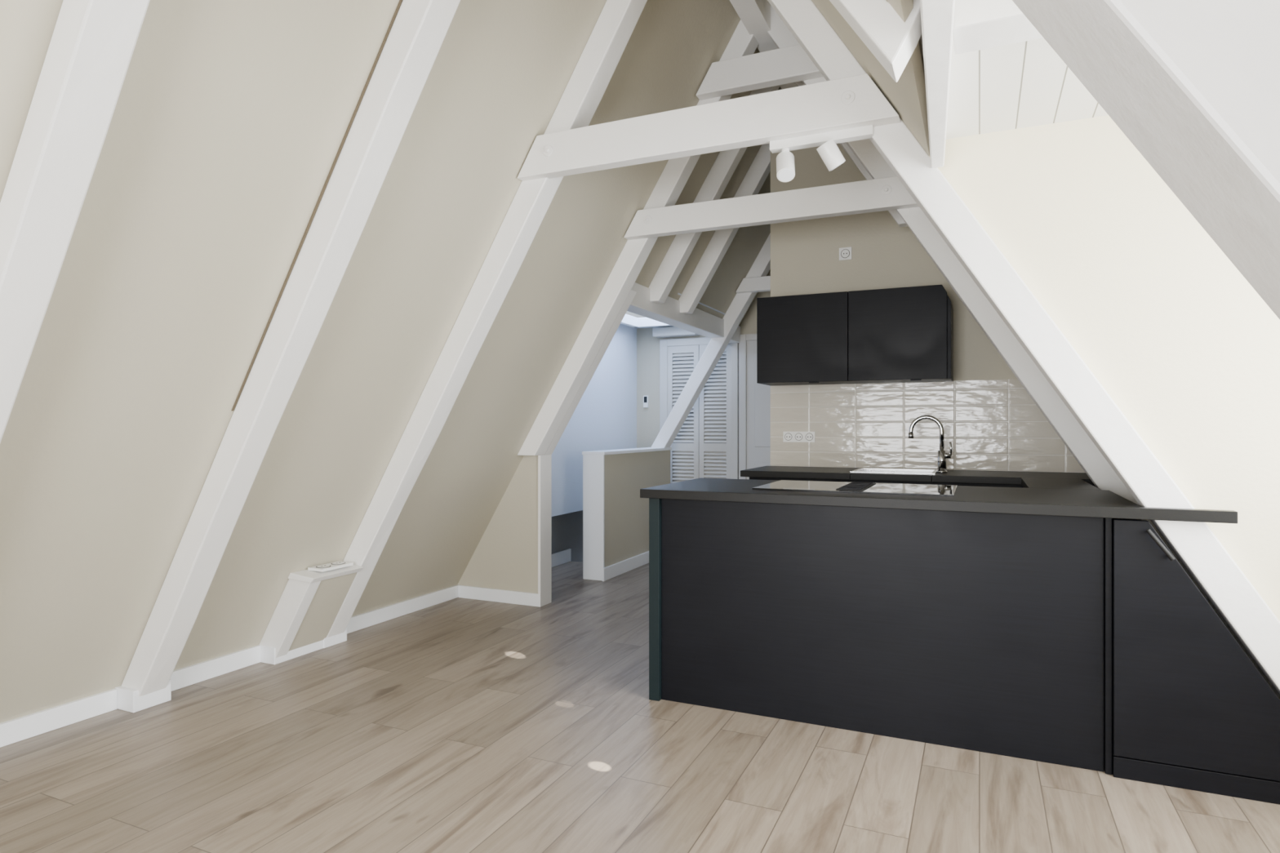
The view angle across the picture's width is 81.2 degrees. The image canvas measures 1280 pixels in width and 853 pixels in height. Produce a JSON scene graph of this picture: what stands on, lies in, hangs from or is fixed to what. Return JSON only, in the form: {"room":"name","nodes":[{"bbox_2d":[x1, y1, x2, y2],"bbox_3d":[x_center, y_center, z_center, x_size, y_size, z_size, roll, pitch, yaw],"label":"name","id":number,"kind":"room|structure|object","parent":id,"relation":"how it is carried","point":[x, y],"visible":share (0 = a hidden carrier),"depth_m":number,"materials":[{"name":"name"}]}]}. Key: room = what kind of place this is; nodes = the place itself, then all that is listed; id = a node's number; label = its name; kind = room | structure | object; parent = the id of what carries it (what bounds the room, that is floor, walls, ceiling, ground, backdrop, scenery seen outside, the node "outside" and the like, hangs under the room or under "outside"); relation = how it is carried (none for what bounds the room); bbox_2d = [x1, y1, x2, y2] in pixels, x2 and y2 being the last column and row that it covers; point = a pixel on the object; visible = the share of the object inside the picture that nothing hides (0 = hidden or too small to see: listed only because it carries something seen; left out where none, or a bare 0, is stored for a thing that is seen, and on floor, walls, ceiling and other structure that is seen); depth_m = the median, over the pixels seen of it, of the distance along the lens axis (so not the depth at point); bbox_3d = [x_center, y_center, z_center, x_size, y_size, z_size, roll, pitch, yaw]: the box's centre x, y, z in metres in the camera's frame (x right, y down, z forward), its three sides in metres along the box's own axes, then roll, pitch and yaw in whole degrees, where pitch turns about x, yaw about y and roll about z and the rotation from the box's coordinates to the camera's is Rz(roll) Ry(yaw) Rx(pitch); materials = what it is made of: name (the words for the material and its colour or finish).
{"room":"attic kitchen","nodes":[
{"label":"attic kitchen","id":0,"kind":"room"},
{"bbox_2d":[0,0,770,723],"bbox_3d":[-1.060,-0.691,3.256,2.356,3.762,8.850,0,0,24],"label":"ceiling","id":1,"kind":"structure","parent":0,"point":[230,120],"depth_m":2.86,"materials":[{"name":"beige paint"}]},
{"bbox_2d":[0,0,150,443],"bbox_3d":[-1.578,-0.664,1.958,2.241,3.708,0.125,0,0,24],"label":"rafter","id":2,"kind":"object","parent":1,"relation":"attached to","point":[92,44],"visible":1,"depth_m":1.89,"materials":[{"name":"white wood"}]},
{"bbox_2d":[0,584,458,747],"bbox_3d":[-2.496,1.145,2.464,0.195,0.090,6.020,0,0,24],"label":"baseboard","id":3,"kind":"structure","parent":1,"relation":"attached to","point":[122,698],"depth_m":3.23,"materials":[{"name":"white wood"}]},
{"bbox_2d":[121,0,460,696],"bbox_3d":[-1.207,-0.664,2.779,2.238,3.708,0.125,0,0,24],"label":"rafter","id":4,"kind":"object","parent":1,"relation":"attached to","point":[417,33],"visible":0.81,"depth_m":2.78,"materials":[{"name":"white wood"}]},
{"bbox_2d":[231,0,402,410],"bbox_3d":[-1.155,-0.810,2.683,0.908,1.500,0.007,0,0,24],"label":"trim","id":5,"kind":"structure","parent":1,"relation":"attached to","point":[400,1],"depth_m":2.68,"materials":[{"name":"brown"}]},
{"bbox_2d":[326,0,647,637],"bbox_3d":[-0.796,-0.664,3.679,2.240,3.708,0.126,0,0,24],"label":"rafter","id":6,"kind":"object","parent":1,"relation":"attached to","point":[593,73],"visible":0.71,"depth_m":3.63,"materials":[{"name":"white wood"}]},
{"bbox_2d":[517,19,758,455],"bbox_3d":[-0.038,-1.164,4.620,1.636,2.708,0.125,0,0,24],"label":"rafter","id":7,"kind":"object","parent":1,"relation":"attached to","point":[676,173],"visible":0.7,"depth_m":4.64,"materials":[{"name":"white wood"}]},
{"bbox_2d":[695,44,823,100],"bbox_3d":[0.670,-1.995,4.188,0.733,0.170,0.080,0,0,24],"label":"beam","id":8,"kind":"structure","parent":7,"relation":"attached to","point":[792,64],"depth_m":4.16,"materials":[{"name":"white wood"}]},
{"bbox_2d":[626,282,740,343],"bbox_3d":[0.356,-0.870,5.929,0.140,0.160,2.590,0,0,24],"label":"beam","id":9,"kind":"structure","parent":1,"relation":"attached to","point":[701,322],"depth_m":5.62,"materials":[{"name":"white wood"}]},
{"bbox_2d":[651,232,770,448],"bbox_3d":[0.870,-1.154,6.635,1.646,2.728,0.146,0,0,24],"label":"rafter","id":10,"kind":"object","parent":1,"relation":"attached to","point":[761,266],"visible":0.55,"depth_m":6.69,"materials":[{"name":"white wood"}]},
{"bbox_2d":[735,275,770,293],"bbox_3d":[1.601,-1.230,6.204,1.650,0.120,0.080,0,0,24],"label":"beam","id":11,"kind":"structure","parent":10,"relation":"attached to","point":[755,284],"depth_m":6.44,"materials":[{"name":"white wood"}]},
{"bbox_2d":[648,84,780,303],"bbox_3d":[0.481,-1.689,4.999,1.003,1.658,0.103,0,0,24],"label":"rafter","id":12,"kind":"object","parent":1,"relation":"attached to","point":[726,162],"visible":0.46,"depth_m":5.02,"materials":[{"name":"white wood"}]},
{"bbox_2d":[678,143,770,314],"bbox_3d":[0.713,-1.689,5.509,1.004,1.658,0.104,0,0,24],"label":"rafter","id":13,"kind":"object","parent":1,"relation":"attached to","point":[756,175],"visible":0.5,"depth_m":5.53,"materials":[{"name":"white wood"}]},
{"bbox_2d":[729,0,797,88],"bbox_3d":[0.006,-2.395,2.744,0.120,0.330,8.800,0,0,24],"label":"ridge beam","id":14,"kind":"structure","parent":1,"relation":"attached to","point":[755,15],"depth_m":4.13,"materials":[{"name":"white wood"}]},
{"bbox_2d":[457,455,537,593],"bbox_3d":[-0.964,0.690,5.140,0.730,1.000,0.120,0,0,24],"label":"wall","id":15,"kind":"structure","parent":0,"point":[505,557],"depth_m":5.02,"materials":[{"name":"beige paint"}]},
{"bbox_2d":[457,585,540,607],"bbox_3d":[-0.958,1.147,5.062,0.665,0.085,0.017,0,0,24],"label":"baseboard","id":16,"kind":"structure","parent":15,"relation":"attached to","point":[510,597],"depth_m":5.05,"materials":[{"name":"white wood"}]},
{"bbox_2d":[537,454,551,607],"bbox_3d":[-0.636,0.690,4.985,0.020,1.000,0.140,0,0,24],"label":"trim","id":17,"kind":"structure","parent":15,"relation":"attached to","point":[544,462],"depth_m":4.97,"materials":[{"name":"white wood"}]},
{"bbox_2d":[543,289,636,455],"bbox_3d":[-0.390,-0.335,4.896,0.772,1.050,0.090,0,0,24],"label":"trim","id":18,"kind":"structure","parent":15,"relation":"attached to","point":[632,294],"depth_m":4.86,"materials":[{"name":"white wood"}]},
{"bbox_2d":[551,324,636,562],"bbox_3d":[-0.670,0.890,6.440,0.250,3.800,2.530,0,0,24],"label":"wall","id":19,"kind":"structure","parent":0,"point":[605,416],"depth_m":6.74,"materials":[{"name":"white paint"}]},
{"bbox_2d":[551,548,571,567],"bbox_3d":[-0.907,1.135,5.957,0.018,0.110,1.405,0,0,24],"label":"baseboard","id":20,"kind":"structure","parent":19,"relation":"attached to","point":[565,556],"depth_m":6.44,"materials":[{"name":"white wood"}]},
{"bbox_2d":[582,447,671,581],"bbox_3d":[-0.076,0.693,6.411,0.195,0.995,1.390,0,0,24],"label":"wall","id":21,"kind":"structure","parent":0,"point":[615,518],"depth_m":5.97,"materials":[{"name":"beige paint"}]},
{"bbox_2d":[602,551,648,581],"bbox_3d":[0.006,1.140,6.369,0.018,0.100,1.400,0,0,24],"label":"baseboard","id":22,"kind":"structure","parent":21,"relation":"attached to","point":[611,571],"depth_m":6.06,"materials":[{"name":"white wood"}]},
{"bbox_2d":[0,561,1279,852],"bbox_3d":[0.089,1.250,2.733,4.900,0.120,8.850,0,0,24],"label":"floor","id":23,"kind":"structure","parent":0,"point":[459,725],"depth_m":2.55,"materials":[{"name":"brown wood"}]},
{"bbox_2d":[259,564,363,665],"bbox_3d":[-1.710,0.955,3.845,0.442,0.470,0.325,0,0,24],"label":"ledge","id":24,"kind":"object","parent":23,"relation":"on","point":[310,602],"visible":0.8,"depth_m":3.75,"materials":[{"name":"beige paint"}]},
{"bbox_2d":[307,560,353,572],"bbox_3d":[-1.579,0.713,3.816,0.100,0.018,0.200,0,0,24],"label":"power outlet","id":25,"kind":"object","parent":24,"relation":"attached to","point":[332,566],"visible":1,"depth_m":3.79,"materials":[{"name":"white plastic"}]},
{"bbox_2d":[640,477,1279,804],"bbox_3d":[1.400,0.730,3.400,2.404,0.920,1.492,0,0,24],"label":"base cabinet","id":26,"kind":"object","parent":23,"relation":"on","point":[1043,620],"visible":0.99,"depth_m":2.76,"materials":[{"name":"black wood"}]},
{"bbox_2d":[751,480,957,496],"bbox_3d":[0.953,0.264,3.280,0.800,0.013,0.520,0,0,24],"label":"induction cooktop","id":27,"kind":"object","parent":26,"relation":"in","point":[782,485],"visible":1,"depth_m":3.22,"materials":[{"name":"black glass"}]},
{"bbox_2d":[620,293,724,328],"bbox_3d":[-0.117,-1.020,6.205,1.250,0.060,2.600,0,0,24],"label":"ceiling","id":28,"kind":"structure","parent":0,"point":[679,294],"depth_m":6.47,"materials":[{"name":"white paint"}]},
{"bbox_2d":[620,314,671,328],"bbox_3d":[-0.016,-1.005,6.488,0.700,0.090,1.400,0,0,24],"label":"window","id":29,"kind":"structure","parent":28,"relation":"attached to","point":[631,321],"depth_m":7.14,"materials":[{"name":"white"}]},
{"bbox_2d":[636,271,770,448],"bbox_3d":[1.247,0.134,7.013,3.065,5.312,0.100,0,0,24],"label":"wall","id":30,"kind":"structure","parent":0,"point":[647,345],"depth_m":7.48,"materials":[{"name":"beige paint"}]},
{"bbox_2d":[643,395,648,407],"bbox_3d":[0.059,-0.250,7.486,0.050,0.120,0.023,0,0,24],"label":"thermostat","id":31,"kind":"object","parent":30,"relation":"attached to","point":[645,397],"visible":1,"depth_m":7.48,"materials":[{"name":"white plastic"}]},
{"bbox_2d":[652,326,699,337],"bbox_3d":[0.353,-0.925,7.287,0.450,0.090,0.140,0,0,24],"label":"trim","id":32,"kind":"structure","parent":30,"relation":"attached to","point":[666,331],"depth_m":7.25,"materials":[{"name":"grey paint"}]},
{"bbox_2d":[667,345,698,483],"bbox_3d":[0.426,0.190,7.309,0.325,1.960,0.032,0,0,24],"label":"louvered door","id":33,"kind":"structure","parent":30,"relation":"in","point":[682,360],"depth_m":7.31,"materials":[{"name":"grey paint"}]},
{"bbox_2d":[659,337,738,479],"bbox_3d":[0.568,0.165,7.242,0.800,2.050,0.045,0,0,24],"label":"trim","id":34,"kind":"structure","parent":30,"relation":"attached to","point":[664,344],"depth_m":7.08,"materials":[{"name":"grey paint"}]},
{"bbox_2d":[698,343,731,479],"bbox_3d":[0.726,0.190,7.173,0.325,1.960,0.032,0,0,24],"label":"louvered door","id":35,"kind":"structure","parent":30,"relation":"in","point":[715,397],"depth_m":7.17,"materials":[{"name":"grey paint"}]},
{"bbox_2d":[738,333,756,479],"bbox_3d":[1.287,0.160,6.915,0.760,2.060,0.045,0,0,24],"label":"trim","id":36,"kind":"structure","parent":30,"relation":"attached to","point":[744,338],"depth_m":7.04,"materials":[{"name":"grey paint"}]},
{"bbox_2d":[746,340,770,479],"bbox_3d":[1.311,0.185,6.907,0.670,1.990,0.037,0,0,24],"label":"door","id":37,"kind":"structure","parent":30,"relation":"in","point":[757,395],"depth_m":6.99,"materials":[{"name":"grey paint"}]},
{"bbox_2d":[811,0,929,156],"bbox_3d":[1.143,-0.691,2.254,2.484,3.762,8.850,0,0,24],"label":"ceiling","id":38,"kind":"structure","parent":0,"point":[907,96],"depth_m":2.58,"materials":[{"name":"beige paint"}]},
{"bbox_2d":[795,80,907,226],"bbox_3d":[1.311,-1.864,4.617,0.833,1.308,0.096,0,0,24],"label":"rafter","id":39,"kind":"object","parent":38,"relation":"attached to","point":[898,219],"visible":0.19,"depth_m":4.55,"materials":[{"name":"white wood"}]},
{"bbox_2d":[829,0,921,82],"bbox_3d":[0.268,-1.716,2.108,1.012,1.606,0.120,0,0,24],"label":"rafter","id":40,"kind":"object","parent":38,"relation":"attached to","point":[892,41],"visible":0.79,"depth_m":1.89,"materials":[{"name":"white wood"}]},
{"bbox_2d":[767,0,1279,695],"bbox_3d":[1.301,-0.664,2.748,2.362,3.708,0.124,0,0,24],"label":"rafter","id":41,"kind":"object","parent":38,"relation":"attached to","point":[1246,614],"visible":0.92,"depth_m":2.61,"materials":[{"name":"white wood"}]},
{"bbox_2d":[517,73,900,181],"bbox_3d":[0.205,-1.240,3.133,1.678,0.180,0.086,0,0,24],"label":"beam","id":42,"kind":"structure","parent":41,"relation":"attached to","point":[852,101],"depth_m":3.06,"materials":[{"name":"white wood"}]},
{"bbox_2d":[769,124,873,182],"bbox_3d":[0.713,-1.067,2.944,0.400,0.166,0.111,0,0,24],"label":"track spotlight","id":43,"kind":"object","parent":42,"relation":"attached to","point":[828,151],"visible":1,"depth_m":2.93,"materials":[{"name":"white plastic"}]},
{"bbox_2d":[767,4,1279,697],"bbox_3d":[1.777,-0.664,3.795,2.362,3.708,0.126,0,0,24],"label":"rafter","id":44,"kind":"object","parent":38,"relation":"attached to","point":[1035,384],"visible":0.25,"depth_m":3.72,"materials":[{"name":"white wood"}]},
{"bbox_2d":[623,176,919,239],"bbox_3d":[0.681,-1.218,4.180,1.690,0.155,0.086,0,0,24],"label":"beam","id":45,"kind":"structure","parent":44,"relation":"attached to","point":[886,193],"depth_m":4.13,"materials":[{"name":"white wood"}]},
{"bbox_2d":[1012,0,1279,319],"bbox_3d":[0.391,-0.664,0.746,2.362,3.708,0.184,0,0,24],"label":"rafter","id":46,"kind":"object","parent":38,"relation":"attached to","point":[1193,86],"visible":1,"depth_m":0.64,"materials":[{"name":"white wood"}]},
{"bbox_2d":[770,86,1059,472],"bbox_3d":[2.426,-0.666,5.433,2.540,3.712,1.800,0,0,24],"label":"wall","id":47,"kind":"structure","parent":0,"point":[805,254],"depth_m":4.91,"materials":[{"name":"beige paint"}]},
{"bbox_2d":[782,431,814,442],"bbox_3d":[1.073,0.072,5.043,0.210,0.067,0.013,0,0,24],"label":"power outlet","id":48,"kind":"object","parent":47,"relation":"attached to","point":[788,437],"visible":1,"depth_m":5.04,"materials":[{"name":"white plastic"}]},
{"bbox_2d":[839,246,852,260],"bbox_3d":[1.355,-1.140,4.924,0.081,0.081,0.013,0,0,24],"label":"power outlet","id":49,"kind":"object","parent":47,"relation":"attached to","point":[845,253],"visible":1,"depth_m":4.92,"materials":[{"name":"white plastic"}]},
{"bbox_2d":[756,284,953,386],"bbox_3d":[1.351,-0.551,4.733,1.158,0.558,0.360,0,0,24],"label":"upper cabinet","id":50,"kind":"object","parent":47,"relation":"attached to","point":[899,335],"visible":1,"depth_m":4.57,"materials":[{"name":"black laminate"}]},
{"bbox_2d":[770,379,1084,472],"bbox_3d":[1.785,-0.008,4.731,1.950,0.555,0.010,0,0,24],"label":"tile backsplash","id":51,"kind":"structure","parent":47,"relation":"attached to","point":[989,424],"depth_m":4.74,"materials":[{"name":"white tile"}]},
{"bbox_2d":[740,466,1095,487],"bbox_3d":[1.832,0.730,4.363,2.394,0.920,0.620,0,0,24],"label":"countertop","id":52,"kind":"structure","parent":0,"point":[957,477],"depth_m":4.27,"materials":[{"name":"black stone"}]},
{"bbox_2d":[849,467,937,474],"bbox_3d":[1.531,0.284,4.478,0.464,0.040,0.404,0,0,24],"label":"sink","id":53,"kind":"object","parent":52,"relation":"in","point":[860,469],"visible":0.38,"depth_m":4.61,"materials":[{"name":"silver metal"}]},
{"bbox_2d":[908,414,952,473],"bbox_3d":[1.705,0.101,4.388,0.242,0.338,0.060,0,0,24],"label":"kitchen faucet","id":54,"kind":"object","parent":52,"relation":"on","point":[943,455],"visible":1,"depth_m":4.35,"materials":[{"name":"silver metal"}]},
{"bbox_2d":[953,0,1043,53],"bbox_3d":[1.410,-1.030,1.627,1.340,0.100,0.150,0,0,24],"label":"ceiling","id":55,"kind":"structure","parent":0,"point":[978,24],"depth_m":1.83,"materials":[{"name":"white paint"}]},
{"bbox_2d":[920,31,1108,138],"bbox_3d":[1.376,-1.110,1.516,1.550,0.060,2.180,0,0,24],"label":"wall paneling","id":56,"kind":"structure","parent":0,"point":[1023,84],"depth_m":2.42,"materials":[{"name":"white wood"}]},
{"bbox_2d":[920,0,955,168],"bbox_3d":[0.713,-1.050,1.822,0.096,0.180,2.056,0,0,21],"label":"post","id":57,"kind":"object","parent":56,"relation":"attached to","point":[937,16],"visible":1,"depth_m":1.99,"materials":[{"name":"white wood"}]},
{"bbox_2d":[937,115,1279,621],"bbox_3d":[1.776,0.035,2.554,1.681,2.310,0.060,0,0,24],"label":"wall","id":58,"kind":"structure","parent":0,"point":[1181,342],"depth_m":2.54,"materials":[{"name":"beige paint"}]}
]}

